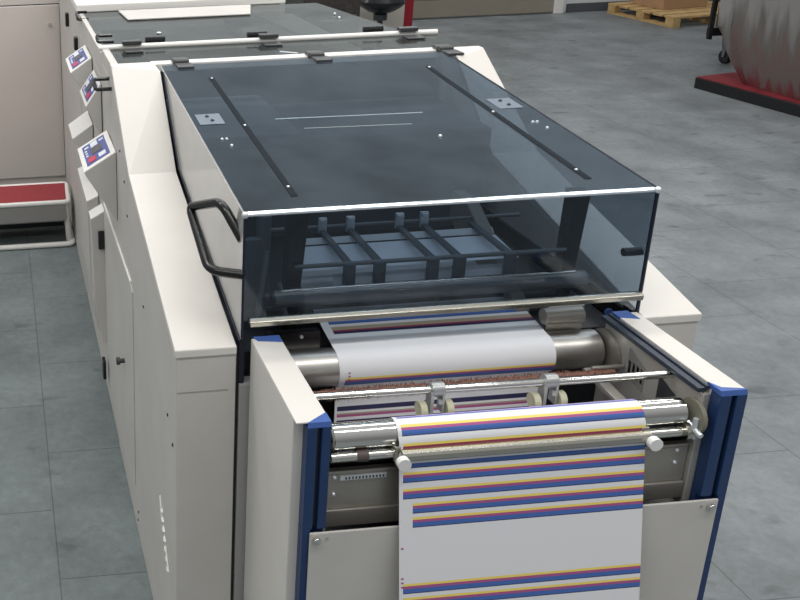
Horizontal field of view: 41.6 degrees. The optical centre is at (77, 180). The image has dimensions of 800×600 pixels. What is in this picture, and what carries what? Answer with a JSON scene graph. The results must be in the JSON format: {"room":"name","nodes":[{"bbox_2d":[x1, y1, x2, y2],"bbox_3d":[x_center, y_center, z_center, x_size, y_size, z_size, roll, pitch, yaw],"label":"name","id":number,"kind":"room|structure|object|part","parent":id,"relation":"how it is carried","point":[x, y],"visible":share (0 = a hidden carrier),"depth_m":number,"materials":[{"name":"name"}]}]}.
{"room":"print shop","nodes":[
{"label":"print shop","id":0,"kind":"room"},
{"bbox_2d":[0,9,799,599],"bbox_3d":[3.685,0.370,5.070,20.000,0.001,14.720,-3,19,-4],"label":"floor","id":1,"kind":"structure","parent":0,"point":[726,235],"depth_m":4.64,"materials":[{"name":"grey concrete"}]},
{"bbox_2d":[0,0,65,184],"bbox_3d":[-1.362,-0.700,6.208,2.630,1.620,0.800,-3,19,-4],"label":"tall cabinet","id":2,"kind":"object","parent":1,"relation":"on","point":[32,141],"visible":0.79,"depth_m":5.95,"materials":[{"name":"metal"}]},
{"bbox_2d":[0,181,74,250],"bbox_3d":[-0.648,0.222,5.513,1.248,0.273,0.370,-3,19,-4],"label":"step stool","id":3,"kind":"object","parent":1,"relation":"on","point":[26,205],"visible":1,"depth_m":5.41,"materials":[{"name":"white paint"}]},
{"bbox_3d":[-0.682,0.193,5.627,1.200,0.220,0.020,-3,19,-4],"label":"panel","id":4,"kind":"part","parent":3,"relation":"part of","materials":[{"name":"grey metal"}]},
{"bbox_3d":[-0.659,0.102,5.482,1.237,0.025,0.346,-3,19,-4],"label":"frame","id":5,"kind":"part","parent":3,"relation":"part of","materials":[{"name":"white paint"}]},
{"bbox_3d":[-0.644,0.338,5.552,1.248,0.028,0.370,-3,19,-4],"label":"foot frame","id":6,"kind":"part","parent":3,"relation":"part of","materials":[{"name":"white paint"}]},
{"bbox_3d":[-0.056,0.233,5.432,0.049,0.232,0.036,-3,19,-4],"label":"leg","id":7,"kind":"part","parent":3,"relation":"part of","materials":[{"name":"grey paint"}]},
{"bbox_2d":[59,0,284,291],"bbox_3d":[0.440,-0.366,5.303,0.986,1.454,1.405,-3,19,-4],"label":"press","id":8,"kind":"object","parent":1,"relation":"on","point":[69,26],"visible":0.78,"depth_m":4.95,"materials":[{"name":"grey paint"}]},
{"bbox_3d":[0.422,-1.036,5.076,0.975,0.035,1.405,-3,19,-4],"label":"plate","id":9,"kind":"part","parent":8,"relation":"part of","materials":[{"name":"white paint"}]},
{"bbox_2d":[66,3,396,394],"bbox_3d":[0.623,0.010,4.161,1.293,1.465,0.972,-3,19,-4],"label":"press","id":10,"kind":"object","parent":1,"relation":"on","point":[228,21],"visible":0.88,"depth_m":3.94,"materials":[{"name":"grey paint"}]},
{"bbox_3d":[0.019,-0.731,4.251,0.055,0.031,0.103,-3,19,-4],"label":"handle","id":11,"kind":"part","parent":10,"relation":"part of","materials":[{"name":"black plastic"}]},
{"bbox_2d":[78,166,97,201],"bbox_3d":[0.043,0.005,4.067,0.048,0.026,0.430,-3,19,-4],"label":"hood","id":12,"kind":"object","parent":10,"relation":"attached to","point":[90,194],"depth_m":3.99,"materials":[{"name":"white paint"}]},
{"bbox_2d":[78,172,99,328],"bbox_3d":[0.052,0.279,4.160,0.048,0.594,0.430,-3,19,-4],"label":"panel","id":13,"kind":"object","parent":10,"relation":"attached to","point":[89,198],"depth_m":4.04,"materials":[{"name":"grey paint"}]},
{"bbox_2d":[89,203,106,342],"bbox_3d":[0.082,0.370,3.778,0.052,0.564,0.087,-3,19,-4],"label":"panel","id":14,"kind":"object","parent":10,"relation":"attached to","point":[96,215],"depth_m":3.72,"materials":[{"name":"plastic"}]},
{"bbox_3d":[0.099,-0.526,3.554,0.065,0.027,0.063,-3,19,-4],"label":"handle","id":15,"kind":"part","parent":10,"relation":"part of","materials":[{"name":"black plastic"}]},
{"bbox_3d":[0.499,-0.747,4.246,0.609,0.006,0.250,-3,19,-4],"label":"white plate","id":16,"kind":"part","parent":10,"relation":"part of","materials":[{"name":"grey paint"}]},
{"bbox_3d":[0.656,-0.643,3.948,1.181,0.001,0.945,-3,19,-4],"label":"glass","id":17,"kind":"part","parent":10,"relation":"part of","materials":[{"name":"clear glass"}]},
{"bbox_2d":[92,26,467,436],"bbox_3d":[0.712,0.202,3.580,1.309,1.468,0.349,-3,19,-4],"label":"press","id":18,"kind":"object","parent":1,"relation":"on","point":[261,43],"visible":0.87,"depth_m":3.40,"materials":[{"name":"grey paint"}]},
{"bbox_3d":[0.086,-0.323,3.210,0.072,0.031,0.088,-3,19,-4],"label":"handle","id":19,"kind":"part","parent":18,"relation":"part of","materials":[{"name":"black plastic"}]},
{"bbox_3d":[0.736,-0.454,3.330,1.220,0.004,0.286,-3,19,-4],"label":"glass","id":20,"kind":"part","parent":18,"relation":"part of","materials":[{"name":"clear glass"}]},
{"bbox_2d":[285,0,360,16],"bbox_3d":[1.924,-0.972,7.612,0.440,1.020,0.548,-3,19,-4],"label":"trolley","id":21,"kind":"object","parent":1,"relation":"on","point":[352,7],"visible":0.06,"depth_m":7.25,"materials":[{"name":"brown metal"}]},
{"bbox_2d":[360,4,404,28],"bbox_3d":[3.043,-2.132,10.476,0.920,1.300,0.570,-3,19,-4],"label":"cabinet","id":22,"kind":"object","parent":1,"relation":"on","point":[395,19],"visible":0.02,"depth_m":10.33,"materials":[{"name":"beige"}]},
{"bbox_2d":[360,0,405,23],"bbox_3d":[3.107,-1.588,9.881,0.538,0.650,0.551,-3,19,-4],"label":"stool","id":23,"kind":"object","parent":1,"relation":"on","point":[380,8],"visible":0.47,"depth_m":9.62,"materials":[{"name":"black plastic"}]},
{"bbox_3d":[3.100,-1.798,9.784,0.480,0.190,0.480,-3,19,-4],"label":"seat","id":24,"kind":"part","parent":23,"relation":"part of","materials":[{"name":"black plastic"}]},
{"bbox_2d":[78,44,701,599],"bbox_3d":[0.737,0.400,3.000,1.354,1.467,1.512,-3,19,-4],"label":"press","id":25,"kind":"object","parent":1,"relation":"on","point":[223,181],"visible":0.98,"depth_m":2.40,"materials":[{"name":"grey paint"}]},
{"bbox_3d":[0.146,0.572,3.393,0.004,0.790,0.780,-3,19,-4],"label":"door","id":26,"kind":"part","parent":25,"relation":"part of","materials":[{"name":"grey paint"}]},
{"bbox_3d":[0.145,0.605,3.213,0.029,0.026,0.026,-3,19,-4],"label":"knob","id":27,"kind":"part","parent":25,"relation":"part of","materials":[{"name":"grey metal"}]},
{"bbox_3d":[0.319,-0.005,2.616,0.005,0.401,1.090,-3,19,-4],"label":"panel","id":28,"kind":"part","parent":25,"relation":"part of","materials":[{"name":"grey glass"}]},
{"bbox_3d":[0.359,-0.167,2.602,0.068,0.009,0.080,-3,19,-4],"label":"bracket plate","id":29,"kind":"part","parent":25,"relation":"part of","materials":[{"name":"silver metal"}]},
{"bbox_3d":[0.299,0.114,2.198,0.078,0.159,0.260,-10,20,-22],"label":"handle","id":30,"kind":"part","parent":25,"relation":"part of","materials":[{"name":"black plastic"}]},
{"bbox_3d":[0.332,0.680,2.893,0.008,1.030,1.145,-3,19,-4],"label":"gap plate","id":31,"kind":"part","parent":25,"relation":"part of","materials":[{"name":"black plastic"}]},
{"bbox_3d":[0.375,0.407,2.212,0.012,0.118,0.031,-3,19,-4],"label":"edge plate","id":32,"kind":"part","parent":25,"relation":"part of","materials":[{"name":"black metal"}]},
{"bbox_3d":[0.410,0.904,2.378,0.048,0.932,0.038,-3,19,-4],"label":"post","id":33,"kind":"part","parent":25,"relation":"part of","materials":[{"name":"grey metal"}]},
{"bbox_3d":[0.448,-0.139,2.540,0.015,0.084,0.870,-3,19,-4],"label":"slide rail","id":34,"kind":"part","parent":25,"relation":"part of","materials":[{"name":"grey"}]},
{"bbox_3d":[0.498,0.387,2.223,0.125,0.085,0.019,-3,19,-4],"label":"plate","id":35,"kind":"part","parent":25,"relation":"part of","materials":[{"name":"black plastic"}]},
{"bbox_3d":[0.523,0.212,2.310,0.052,0.320,0.040,-3,19,-4],"label":"support post","id":36,"kind":"part","parent":25,"relation":"part of","materials":[{"name":"black plastic"}]},
{"bbox_3d":[0.831,0.109,2.504,0.670,0.010,0.010,-3,19,-4],"label":"guide rod","id":37,"kind":"part","parent":25,"relation":"part of","materials":[{"name":"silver metal"}]},
{"bbox_3d":[0.805,0.144,2.468,0.550,0.012,0.015,-3,19,-4],"label":"plate","id":38,"kind":"part","parent":25,"relation":"part of","materials":[{"name":"white metal"}]},
{"bbox_3d":[0.780,-0.176,2.601,0.935,0.097,1.077,-3,19,-4],"label":"glass","id":39,"kind":"part","parent":25,"relation":"part of","materials":[{"name":"glass"}]},
{"bbox_3d":[0.810,0.180,2.394,0.545,0.012,0.120,-3,19,-4],"label":"feed plate","id":40,"kind":"part","parent":25,"relation":"part of","materials":[{"name":"white metal"}]},
{"bbox_3d":[0.835,0.227,2.327,0.440,0.024,0.010,-3,19,-4],"label":"plate","id":41,"kind":"part","parent":25,"relation":"part of","materials":[{"name":"white metal"}]},
{"bbox_3d":[0.826,0.236,2.245,0.710,0.007,0.007,-3,19,-4],"label":"guide rod","id":42,"kind":"part","parent":25,"relation":"part of","materials":[{"name":"silver metal"}]},
{"bbox_3d":[0.850,0.186,2.299,0.670,0.011,0.011,-3,19,-4],"label":"guide rod","id":43,"kind":"part","parent":25,"relation":"part of","materials":[{"name":"black metal"}]},
{"bbox_3d":[1.186,-0.215,2.660,0.068,0.009,0.080,-3,19,-4],"label":"bracket plate","id":44,"kind":"part","parent":25,"relation":"part of","materials":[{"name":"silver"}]},
{"bbox_3d":[1.130,-0.178,2.587,0.015,0.084,0.870,-3,19,-4],"label":"slide rail","id":45,"kind":"part","parent":25,"relation":"part of","materials":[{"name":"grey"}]},
{"bbox_3d":[1.283,0.625,2.959,0.009,1.030,1.145,-3,19,-4],"label":"gap plate","id":46,"kind":"part","parent":25,"relation":"part of","materials":[{"name":"black metal"}]},
{"bbox_3d":[1.210,0.172,2.358,0.049,0.320,0.040,-3,19,-4],"label":"support post","id":47,"kind":"part","parent":25,"relation":"part of","materials":[{"name":"black plastic"}]},
{"bbox_3d":[1.319,0.795,2.426,0.012,1.050,0.031,-3,19,-4],"label":"edge plate","id":48,"kind":"part","parent":25,"relation":"part of","materials":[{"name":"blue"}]},
{"bbox_2d":[403,0,413,26],"bbox_3d":[3.579,-2.742,10.197,0.180,2.600,0.180,-3,19,-4],"label":"steel post","id":49,"kind":"object","parent":1,"relation":"on","point":[408,12],"visible":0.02,"depth_m":10.46,"materials":[{"name":"red metal"}]},
{"bbox_2d":[244,311,747,599],"bbox_3d":[0.877,0.879,2.217,0.913,1.054,0.419,-3,19,-4],"label":"frame","id":50,"kind":"object","parent":1,"relation":"on","point":[322,523],"visible":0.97,"depth_m":1.97,"materials":[{"name":"beige paint"}]},
{"bbox_3d":[0.456,0.906,2.185,0.067,1.050,0.323,-3,19,-4],"label":"arm","id":51,"kind":"part","parent":50,"relation":"part of","materials":[{"name":"beige paint"}]},
{"bbox_3d":[0.638,0.554,1.875,0.027,0.027,0.014,-3,19,-4],"label":"knob","id":52,"kind":"part","parent":50,"relation":"part of","materials":[{"name":"white plastic"}]},
{"bbox_2d":[301,260,645,599],"bbox_3d":[0.871,0.789,2.281,0.526,0.942,0.820,-3,19,-4],"label":"paper web","id":53,"kind":"object","parent":50,"relation":"hanging from","point":[563,524],"visible":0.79,"depth_m":1.94,"materials":[{"name":"white paper"}]},
{"bbox_3d":[0.851,0.425,1.983,0.802,0.026,0.017,-3,19,-4],"label":"cross rod","id":54,"kind":"part","parent":50,"relation":"part of","materials":[{"name":"silver metal"}]},
{"bbox_3d":[0.905,1.060,2.073,0.860,0.803,0.005,-3,19,-4],"label":"panel","id":55,"kind":"part","parent":50,"relation":"part of","materials":[{"name":"grey paint"}]},
{"bbox_2d":[627,360,642,383],"bbox_3d":[1.242,0.426,2.133,0.001,0.035,0.050,-3,19,-4],"label":"vent slots","id":56,"kind":"object","parent":50,"relation":"attached to","point":[632,365],"depth_m":2.13,"materials":[{"name":"black metal"}]},
{"bbox_3d":[1.242,0.370,2.080,0.016,0.010,0.325,-3,19,-4],"label":"edge trim","id":57,"kind":"part","parent":50,"relation":"part of","materials":[{"name":"grey metal"}]},
{"bbox_3d":[1.151,0.524,1.911,0.027,0.027,0.014,-3,19,-4],"label":"knob","id":58,"kind":"part","parent":50,"relation":"part of","materials":[{"name":"white plastic"}]},
{"bbox_3d":[1.254,0.365,2.080,0.008,0.010,0.325,-3,19,-4],"label":"edge trim","id":59,"kind":"part","parent":50,"relation":"part of","materials":[{"name":"grey metal"}]},
{"bbox_3d":[1.304,0.857,2.244,0.054,1.050,0.323,-3,19,-4],"label":"arm","id":60,"kind":"part","parent":50,"relation":"part of","materials":[{"name":"beige paint"}]},
{"bbox_2d":[607,0,719,27],"bbox_3d":[7.338,-2.055,11.645,1.346,0.125,1.148,-6,19,-12],"label":"pallet","id":61,"kind":"object","parent":1,"relation":"on","point":[673,17],"visible":0.61,"depth_m":11.38,"materials":[{"name":"brown wood"}]},
{"bbox_2d":[633,0,707,9],"bbox_3d":[7.246,-2.291,11.691,0.693,0.296,0.532,-6,19,-12],"label":"cardboard box","id":62,"kind":"object","parent":61,"relation":"on","point":[658,4],"visible":1,"depth_m":11.49,"materials":[{"name":"beige cardboard"}]},
{"bbox_2d":[706,0,730,62],"bbox_3d":[6.634,-1.699,8.840,1.164,1.300,0.620,-3,19,-4],"label":"cart","id":63,"kind":"object","parent":1,"relation":"on","point":[723,57],"visible":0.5,"depth_m":9.16,"materials":[{"name":"black metal"}]},
{"bbox_3d":[6.606,-1.897,9.069,1.164,1.070,0.058,-3,19,-4],"label":"frame","id":64,"kind":"part","parent":63,"relation":"part of","materials":[{"name":"black plastic"}]},
{"bbox_2d":[694,72,799,116],"bbox_3d":[6.186,-0.593,7.489,1.282,0.104,2.269,-6,19,-11],"label":"platform","id":65,"kind":"object","parent":1,"relation":"on","point":[729,85],"visible":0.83,"depth_m":7.90,"materials":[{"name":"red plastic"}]},
{"bbox_2d":[718,0,799,99],"bbox_3d":[6.104,-1.278,7.303,1.327,1.314,1.810,-3,19,-4],"label":"roll","id":66,"kind":"object","parent":65,"relation":"on","point":[761,38],"visible":1,"depth_m":7.71,"materials":[{"name":"plastic"}]},
{"bbox_2d":[280,0,632,19],"bbox_3d":[2.985,-4.125,11.373,20.000,4.500,0.200,-3,19,-4],"label":"wall","id":67,"kind":"structure","parent":0,"point":[565,1],"depth_m":12.19,"materials":[{"name":"white paint"}]},
{"bbox_2d":[413,0,563,18],"bbox_3d":[5.040,-3.396,11.664,2.150,2.800,0.060,-3,19,-4],"label":"door","id":68,"kind":"structure","parent":67,"relation":"in","point":[422,8],"depth_m":12.06,"materials":[{"name":"white paint"}]},
{"bbox_3d":[6.051,-3.455,11.734,0.120,2.800,0.060,-3,19,-4],"label":"frame","id":69,"kind":"part","parent":68,"relation":"part of","materials":[{"name":"white paint"}]},
{"bbox_2d":[566,0,719,11],"bbox_3d":[9.624,-2.393,12.431,6.830,0.110,0.020,-3,19,-4],"label":"baseboard","id":70,"kind":"structure","parent":67,"relation":"attached to","point":[594,6],"depth_m":12.21,"materials":[{"name":"grey"}]}
]}

